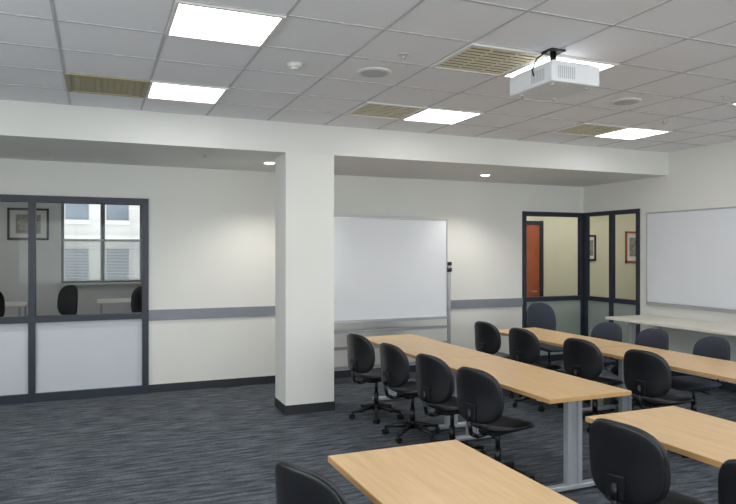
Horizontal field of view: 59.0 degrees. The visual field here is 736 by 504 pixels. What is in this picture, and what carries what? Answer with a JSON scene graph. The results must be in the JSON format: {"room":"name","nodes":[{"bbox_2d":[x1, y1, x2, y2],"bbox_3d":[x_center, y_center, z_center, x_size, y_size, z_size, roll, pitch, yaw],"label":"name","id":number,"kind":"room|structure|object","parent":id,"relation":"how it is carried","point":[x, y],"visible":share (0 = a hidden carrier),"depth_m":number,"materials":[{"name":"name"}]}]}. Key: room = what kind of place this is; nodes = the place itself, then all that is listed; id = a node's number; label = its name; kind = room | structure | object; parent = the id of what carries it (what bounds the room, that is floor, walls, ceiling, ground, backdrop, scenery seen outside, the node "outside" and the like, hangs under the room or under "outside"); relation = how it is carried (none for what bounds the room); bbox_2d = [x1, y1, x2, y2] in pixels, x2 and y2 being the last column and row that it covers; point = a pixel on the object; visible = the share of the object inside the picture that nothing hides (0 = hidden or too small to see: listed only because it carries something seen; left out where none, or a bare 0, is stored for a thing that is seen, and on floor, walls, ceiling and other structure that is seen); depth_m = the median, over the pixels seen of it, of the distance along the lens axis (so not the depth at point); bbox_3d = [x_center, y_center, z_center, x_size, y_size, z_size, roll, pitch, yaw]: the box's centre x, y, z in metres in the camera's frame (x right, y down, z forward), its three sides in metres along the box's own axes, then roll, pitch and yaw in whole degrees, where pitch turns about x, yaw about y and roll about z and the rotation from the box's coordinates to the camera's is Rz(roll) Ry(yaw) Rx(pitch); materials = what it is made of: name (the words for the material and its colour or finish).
{"room":"classroom","nodes":[
{"label":"classroom","id":0,"kind":"room"},
{"bbox_2d":[0,202,141,316],"bbox_3d":[-6.557,0.175,15.208,8.800,3.150,0.120,0,0,-23],"label":"wall","id":1,"kind":"structure","parent":0,"point":[13,253],"depth_m":14.81,"materials":[{"name":"paint"}]},
{"bbox_2d":[7,208,48,239],"bbox_3d":[-7.665,-0.630,14.668,0.840,0.720,0.025,0,0,-23],"label":"picture frame","id":2,"kind":"object","parent":1,"relation":"attached to","point":[17,218],"visible":0.81,"depth_m":14.63,"materials":[{"name":"black plastic"}]},
{"bbox_2d":[57,203,141,285],"bbox_3d":[-6.234,-0.210,15.277,1.930,1.960,0.200,0,0,-23],"label":"window","id":3,"kind":"structure","parent":1,"relation":"in","point":[102,206],"depth_m":15.29,"materials":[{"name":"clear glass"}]},
{"bbox_2d":[63,239,140,280],"bbox_3d":[-6.224,0.185,15.254,1.690,0.970,0.030,0,0,-23],"label":"window blind","id":4,"kind":"object","parent":3,"relation":"attached to","point":[64,240],"visible":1,"depth_m":15.22,"materials":[{"name":"white"}]},
{"bbox_2d":[0,159,582,384],"bbox_3d":[-1.088,0.175,8.820,10.220,3.150,0.120,0,0,-23],"label":"wall","id":5,"kind":"structure","parent":0,"point":[212,231],"depth_m":8.53,"materials":[{"name":"paint"}]},
{"bbox_2d":[0,194,522,404],"bbox_3d":[-1.339,0.545,8.694,8.120,2.410,0.140,0,0,-23],"label":"window","id":6,"kind":"structure","parent":5,"relation":"in","point":[77,356],"depth_m":7.79,"materials":[{"name":"glass"}]},
{"bbox_2d":[149,365,415,392],"bbox_3d":[-0.149,1.700,9.142,5.580,0.100,0.010,0,0,-23],"label":"baseboard","id":7,"kind":"structure","parent":5,"relation":"attached to","point":[154,388],"depth_m":8.41,"materials":[{"name":"plastic"}]},
{"bbox_2d":[522,211,583,361],"bbox_3d":[2.980,0.555,10.484,1.230,2.390,0.100,0,0,-23],"label":"window","id":8,"kind":"structure","parent":5,"relation":"in","point":[568,310],"depth_m":10.53,"materials":[{"name":"glass"}]},
{"bbox_2d":[275,152,333,405],"bbox_3d":[-0.714,0.340,7.286,0.550,2.820,0.440,0,0,-23],"label":"pillar","id":9,"kind":"structure","parent":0,"point":[304,183],"depth_m":7.09,"materials":[{"name":"paint"}]},
{"bbox_2d":[274,397,334,414],"bbox_3d":[-0.714,1.700,7.286,0.566,0.100,0.456,0,0,-23],"label":"baseboard","id":10,"kind":"structure","parent":9,"relation":"attached to","point":[322,406],"depth_m":7.08,"materials":[{"name":"plastic"}]},
{"bbox_2d":[0,99,667,186],"bbox_3d":[-0.734,-1.235,7.971,9.980,0.330,1.720,0,0,-23],"label":"soffit beam","id":11,"kind":"structure","parent":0,"point":[38,131],"depth_m":7.28,"materials":[{"name":"paint"}]},
{"bbox_2d":[262,161,274,163],"bbox_3d":[-1.179,-1.065,7.764,0.180,0.011,0.180,0,0,-23],"label":"recessed light","id":12,"kind":"object","parent":11,"relation":"attached to","point":[265,162],"visible":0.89,"depth_m":7.71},
{"bbox_2d":[0,0,735,151],"bbox_3d":[1.498,-1.450,2.618,10.220,0.100,9.920,0,0,-23],"label":"ceiling","id":13,"kind":"structure","parent":0,"point":[454,19],"depth_m":4.75,"materials":[{"name":"tile"}]},
{"bbox_2d":[65,72,149,97],"bbox_3d":[-2.181,-1.389,5.445,0.625,0.014,0.600,0,0,-23],"label":"ceiling vent","id":14,"kind":"object","parent":13,"relation":"in","point":[80,83],"visible":1,"depth_m":5.43,"materials":[{"name":"beige metal"}]},
{"bbox_2d":[145,81,228,103],"bbox_3d":[-1.595,-1.390,5.689,0.631,0.012,0.606,0,0,-23],"label":"ceiling light","id":15,"kind":"object","parent":13,"relation":"in","point":[156,89],"depth_m":5.67,"materials":[{"name":"white plastic"}]},
{"bbox_2d":[165,0,285,47],"bbox_3d":[-0.890,-1.390,4.000,0.631,0.012,0.606,0,0,-23],"label":"ceiling light","id":16,"kind":"object","parent":13,"relation":"in","point":[190,20],"depth_m":3.97,"materials":[{"name":"white plastic"}]},
{"bbox_2d":[287,62,302,69],"bbox_3d":[-0.546,-1.379,4.843,0.120,0.042,0.120,0,0,-23],"label":"smoke detector","id":17,"kind":"object","parent":13,"relation":"attached to","point":[291,65],"visible":1,"depth_m":4.81,"materials":[{"name":"white plastic"}]},
{"bbox_2d":[0,0,735,151],"bbox_3d":[1.477,-1.398,2.668,9.980,0.006,9.789,0,0,-23],"label":"grid","id":18,"kind":"object","parent":13,"relation":"attached to","point":[54,19],"visible":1,"depth_m":4.89,"materials":[{"name":"grey metal"}]},
{"bbox_2d":[357,67,390,77],"bbox_3d":[0.047,-1.393,5.052,0.270,0.015,0.270,0,0,-23],"label":"ceiling speaker","id":19,"kind":"object","parent":13,"relation":"in","point":[371,72],"depth_m":5.02},
{"bbox_2d":[344,102,426,119],"bbox_3d":[0.164,-1.389,6.423,0.625,0.014,0.600,0,0,-23],"label":"ceiling vent","id":20,"kind":"object","parent":13,"relation":"in","point":[367,109],"visible":1,"depth_m":6.40,"materials":[{"name":"beige metal"}]},
{"bbox_2d":[398,52,408,59],"bbox_3d":[0.249,-1.384,4.600,0.080,0.032,0.080,0,0,-23],"label":"sprinkler","id":21,"kind":"object","parent":13,"relation":"attached to","point":[403,54],"visible":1,"depth_m":4.59,"materials":[{"name":"metal"}]},
{"bbox_2d":[402,107,483,124],"bbox_3d":[0.750,-1.390,6.667,0.631,0.012,0.606,0,0,-23],"label":"ceiling light","id":22,"kind":"object","parent":13,"relation":"in","point":[429,115],"depth_m":6.67,"materials":[{"name":"white plastic"}]},
{"bbox_2d":[430,43,548,76],"bbox_3d":[0.868,-1.389,4.734,0.625,0.014,0.600,0,0,-23],"label":"ceiling vent","id":23,"kind":"object","parent":13,"relation":"in","point":[474,58],"visible":0.95,"depth_m":4.72,"materials":[{"name":"beige metal"}]},
{"bbox_2d":[510,48,598,100],"bbox_3d":[1.292,-1.253,4.525,0.448,0.295,0.482,0,0,-23],"label":"ceiling projector","id":24,"kind":"object","parent":13,"relation":"hanging from","point":[552,80],"depth_m":4.38,"materials":[{"name":"white plastic"}]},
{"bbox_2d":[501,55,618,77],"bbox_3d":[1.454,-1.390,4.978,0.631,0.012,0.606,0,0,-23],"label":"ceiling light","id":25,"kind":"object","parent":13,"relation":"in","point":[603,66],"depth_m":4.79,"materials":[{"name":"white plastic"}]},
{"bbox_2d":[549,123,628,136],"bbox_3d":[2.508,-1.389,7.400,0.625,0.014,0.600,0,0,-23],"label":"ceiling vent","id":26,"kind":"object","parent":13,"relation":"in","point":[583,129],"visible":1,"depth_m":7.38,"materials":[{"name":"beige metal"}]},
{"bbox_2d":[610,98,640,104],"bbox_3d":[2.391,-1.393,6.030,0.270,0.015,0.270,0,0,-23],"label":"ceiling speaker","id":27,"kind":"object","parent":13,"relation":"in","point":[623,101],"depth_m":5.98},
{"bbox_2d":[593,127,671,139],"bbox_3d":[3.094,-1.390,7.644,0.631,0.012,0.606,0,0,-23],"label":"ceiling light","id":28,"kind":"object","parent":13,"relation":"in","point":[631,133],"depth_m":7.63,"materials":[{"name":"white plastic"}]},
{"bbox_2d":[0,360,735,503],"bbox_3d":[0.497,1.800,7.618,17.980,0.100,19.920,0,0,-23],"label":"floor","id":29,"kind":"structure","parent":0,"point":[221,445],"depth_m":5.91,"materials":[{"name":"carpet"}]},
{"bbox_2d":[0,292,4,316],"bbox_3d":[-6.666,1.190,11.395,0.560,1.120,0.620,0,0,-28],"label":"chair","id":30,"kind":"object","parent":29,"relation":"on","point":[2,300],"visible":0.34,"depth_m":11.30,"materials":[{"name":"black fabric"}]},
{"bbox_2d":[5,301,27,315],"bbox_3d":[-7.726,1.375,12.164,2.400,0.750,1.200,0,0,-23],"label":"conference table","id":31,"kind":"object","parent":29,"relation":"on","point":[19,305],"visible":0.48,"depth_m":12.38,"materials":[{"name":"beige laminate"}]},
{"bbox_2d":[57,285,77,314],"bbox_3d":[-5.781,1.190,12.214,0.560,1.120,0.620,0,0,22],"label":"chair","id":32,"kind":"object","parent":29,"relation":"on","point":[67,301],"visible":0.49,"depth_m":12.44,"materials":[{"name":"black fabric"}]},
{"bbox_2d":[97,298,130,313],"bbox_3d":[-4.665,1.375,13.657,1.900,0.750,1.200,0,0,-23],"label":"conference table","id":33,"kind":"object","parent":29,"relation":"on","point":[116,300],"visible":0.38,"depth_m":13.13,"materials":[{"name":"beige laminate"}]},
{"bbox_2d":[131,286,141,312],"bbox_3d":[-4.349,1.190,12.468,0.560,1.120,0.620,0,0,-33],"label":"chair","id":34,"kind":"object","parent":29,"relation":"on","point":[136,298],"visible":0.11,"depth_m":12.19,"materials":[{"name":"black fabric"}]},
{"bbox_2d":[275,460,348,503],"bbox_3d":[-0.096,1.298,2.754,0.590,0.905,0.568,0,0,-45],"label":"chair","id":35,"kind":"object","parent":29,"relation":"on","point":[295,484],"visible":1,"depth_m":2.53,"materials":[{"name":"black plastic"}]},
{"bbox_2d":[347,333,403,423],"bbox_3d":[0.055,1.298,6.901,0.613,0.905,0.546,0,0,-37],"label":"chair","id":36,"kind":"object","parent":29,"relation":"on","point":[360,351],"visible":0.91,"depth_m":6.71,"materials":[{"name":"black plastic"}]},
{"bbox_2d":[334,217,451,370],"bbox_3d":[0.255,0.645,8.795,1.980,2.210,0.670,0,0,-23],"label":"whiteboard","id":37,"kind":"object","parent":29,"relation":"on","point":[386,269],"visible":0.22,"depth_m":8.80,"materials":[{"name":"metal"}]},
{"bbox_2d":[380,342,440,443],"bbox_3d":[0.418,1.298,6.157,0.624,0.905,0.566,0,0,-31],"label":"chair","id":38,"kind":"object","parent":29,"relation":"on","point":[395,368],"visible":0.89,"depth_m":6.01,"materials":[{"name":"black plastic"}]},
{"bbox_2d":[365,334,490,431],"bbox_3d":[0.553,1.379,7.040,0.730,0.741,1.770,0,0,-23],"label":"table","id":39,"kind":"object","parent":29,"relation":"on","point":[411,345],"visible":0.38,"depth_m":6.79,"materials":[{"name":"brown wood"}]},
{"bbox_2d":[415,353,486,454],"bbox_3d":[0.699,1.298,5.512,0.590,0.905,0.568,0,0,-35],"label":"chair","id":40,"kind":"object","parent":29,"relation":"on","point":[434,377],"visible":0.74,"depth_m":5.35,"materials":[{"name":"black plastic"}]},
{"bbox_2d":[328,440,577,503],"bbox_3d":[0.477,1.379,2.545,0.730,0.741,1.770,0,0,-23],"label":"table","id":41,"kind":"object","parent":29,"relation":"on","point":[450,471],"visible":1,"depth_m":2.92,"materials":[{"name":"brown wood"}]},
{"bbox_2d":[474,321,513,397],"bbox_3d":[1.618,1.298,8.043,0.590,0.905,0.568,0,0,-31],"label":"chair","id":42,"kind":"object","parent":29,"relation":"on","point":[487,336],"visible":0.64,"depth_m":7.85,"materials":[{"name":"black plastic"}]},
{"bbox_2d":[456,366,538,482],"bbox_3d":[0.951,1.298,4.934,0.613,0.905,0.546,0,0,-37],"label":"chair","id":43,"kind":"object","parent":29,"relation":"on","point":[480,398],"visible":0.83,"depth_m":4.73,"materials":[{"name":"black plastic"}]},
{"bbox_2d":[509,327,562,411],"bbox_3d":[1.887,1.298,7.408,0.613,0.905,0.546,0,0,-33],"label":"chair","id":44,"kind":"object","parent":29,"relation":"on","point":[524,345],"visible":0.7,"depth_m":7.20,"materials":[{"name":"black plastic"}]},
{"bbox_2d":[441,355,631,491],"bbox_3d":[1.238,1.379,5.397,0.730,0.741,1.770,0,0,-23],"label":"table","id":45,"kind":"object","parent":29,"relation":"on","point":[548,386],"visible":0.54,"depth_m":4.77,"materials":[{"name":"brown wood"}]},
{"bbox_2d":[526,303,565,373],"bbox_3d":[2.513,1.235,8.984,0.560,1.030,0.620,0,0,-18],"label":"chair","id":46,"kind":"object","parent":29,"relation":"on","point":[539,315],"visible":0.56,"depth_m":9.18,"materials":[{"name":"black fabric"}]},
{"bbox_2d":[498,327,634,410],"bbox_3d":[2.243,1.379,7.744,0.730,0.741,1.770,0,0,-23],"label":"table","id":47,"kind":"object","parent":29,"relation":"on","point":[556,338],"visible":0.23,"depth_m":7.49,"materials":[{"name":"brown wood"}]},
{"bbox_2d":[563,338,623,431],"bbox_3d":[2.275,1.298,6.506,0.624,0.905,0.566,0,0,-35],"label":"chair","id":48,"kind":"object","parent":29,"relation":"on","point":[582,358],"visible":0.73,"depth_m":6.33,"materials":[{"name":"black plastic"}]},
{"bbox_2d":[584,322,621,403],"bbox_3d":[2.716,1.300,7.733,0.589,0.900,0.568,0,0,-27],"label":"chair","id":49,"kind":"object","parent":29,"relation":"on","point":[611,331],"visible":0.39,"depth_m":7.80,"materials":[{"name":"black fabric"}]},
{"bbox_2d":[609,328,668,409],"bbox_3d":[2.974,1.300,7.109,0.589,0.900,0.568,0,0,-21],"label":"chair","id":50,"kind":"object","parent":29,"relation":"on","point":[650,337],"visible":0.36,"depth_m":7.18,"materials":[{"name":"black fabric"}]},
{"bbox_2d":[589,418,705,503],"bbox_3d":[1.478,1.298,3.380,0.624,0.905,0.566,0,0,-33],"label":"chair","id":51,"kind":"object","parent":29,"relation":"on","point":[629,465],"visible":1,"depth_m":3.20,"materials":[{"name":"black plastic"}]},
{"bbox_2d":[623,349,693,457],"bbox_3d":[2.576,1.298,5.743,0.590,0.905,0.568,0,0,-33],"label":"chair","id":52,"kind":"object","parent":29,"relation":"on","point":[647,374],"visible":0.85,"depth_m":5.58,"materials":[{"name":"black plastic"}]},
{"bbox_2d":[585,406,735,467],"bbox_3d":[2.010,1.379,3.313,0.730,0.741,1.770,0,0,-23],"label":"table","id":53,"kind":"object","parent":29,"relation":"on","point":[708,439],"visible":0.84,"depth_m":3.67,"materials":[{"name":"brown wood"}]},
{"bbox_2d":[599,345,735,411],"bbox_3d":[2.928,1.379,6.101,0.730,0.741,1.770,0,0,-23],"label":"table","id":54,"kind":"object","parent":29,"relation":"on","point":[723,370],"visible":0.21,"depth_m":6.10,"materials":[{"name":"brown wood"}]},
{"bbox_2d":[605,315,735,343],"bbox_3d":[4.194,1.325,7.968,0.815,0.850,2.680,0,0,-23],"label":"side table","id":55,"kind":"object","parent":29,"relation":"on","point":[655,320],"visible":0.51,"depth_m":8.30,"materials":[{"name":"beige laminate"}]},
{"bbox_2d":[671,336,729,411],"bbox_3d":[3.258,1.300,6.431,0.589,0.900,0.568,0,0,-15],"label":"chair","id":56,"kind":"object","parent":29,"relation":"on","point":[710,346],"visible":0.59,"depth_m":6.42,"materials":[{"name":"black fabric"}]},
{"bbox_2d":[718,459,735,503],"bbox_3d":[1.774,1.298,2.728,0.613,0.905,0.546,0,0,-28],"label":"chair","id":57,"kind":"object","parent":29,"relation":"on","point":[726,475],"visible":1,"depth_m":2.71,"materials":[{"name":"black plastic"}]},
{"bbox_2d":[527,214,635,299],"bbox_3d":[3.680,0.300,12.379,7.680,2.900,0.120,0,0,-23],"label":"wall","id":58,"kind":"structure","parent":0,"point":[560,234],"depth_m":12.45,"materials":[{"name":"paint"}]},
{"bbox_2d":[527,221,542,296],"bbox_3d":[2.793,0.585,11.972,1.030,2.330,0.150,0,0,-23],"label":"door","id":59,"kind":"structure","parent":58,"relation":"in","point":[534,228],"depth_m":12.08,"materials":[{"name":"brown wood"}]},
{"bbox_2d":[590,235,595,260],"bbox_3d":[4.280,-0.080,12.551,0.300,0.500,0.025,0,0,-23],"label":"picture frame","id":60,"kind":"object","parent":58,"relation":"attached to","point":[592,237],"visible":0.43,"depth_m":12.58,"materials":[{"name":"black plastic"}]},
{"bbox_2d":[625,231,635,262],"bbox_3d":[5.341,-0.100,12.993,0.500,0.620,0.025,0,0,-23],"label":"picture frame","id":61,"kind":"object","parent":58,"relation":"attached to","point":[630,236],"visible":0.6,"depth_m":12.95,"materials":[{"name":"brown wood"}]},
{"bbox_2d":[583,140,735,383],"bbox_3d":[5.809,0.175,5.401,0.120,3.150,11.500,0,0,-23],"label":"wall","id":62,"kind":"structure","parent":0,"point":[702,177],"depth_m":8.89,"materials":[{"name":"paint"}]},
{"bbox_2d":[584,209,639,365],"bbox_3d":[3.793,0.555,10.119,0.070,2.390,1.180,0,0,-23],"label":"window","id":63,"kind":"structure","parent":62,"relation":"in","point":[596,308],"depth_m":10.09,"materials":[{"name":"metal"}]},
{"bbox_2d":[646,206,735,313],"bbox_3d":[4.794,0.098,7.589,0.070,1.335,4.000,0,0,-23],"label":"whiteboard","id":64,"kind":"object","parent":62,"relation":"attached to","point":[691,254],"visible":1,"depth_m":8.72,"materials":[{"name":"metal"}]},
{"bbox_2d":[671,371,735,391],"bbox_3d":[5.982,1.700,4.818,0.010,0.100,10.290,0,0,-23],"label":"baseboard","id":65,"kind":"structure","parent":62,"relation":"attached to","point":[725,385],"depth_m":8.31,"materials":[{"name":"plastic"}]},
{"label":"outside","id":66,"kind":"structure","parent":0,"visible":0},
{"bbox_2d":[64,204,139,279],"bbox_3d":[-12.916,-0.250,29.718,31.030,28.000,1.200,0,0,-23],"label":"facade","id":67,"kind":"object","parent":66,"point":[81,221],"visible":0.02,"depth_m":29.56,"materials":[{"name":"stone"}]}
]}

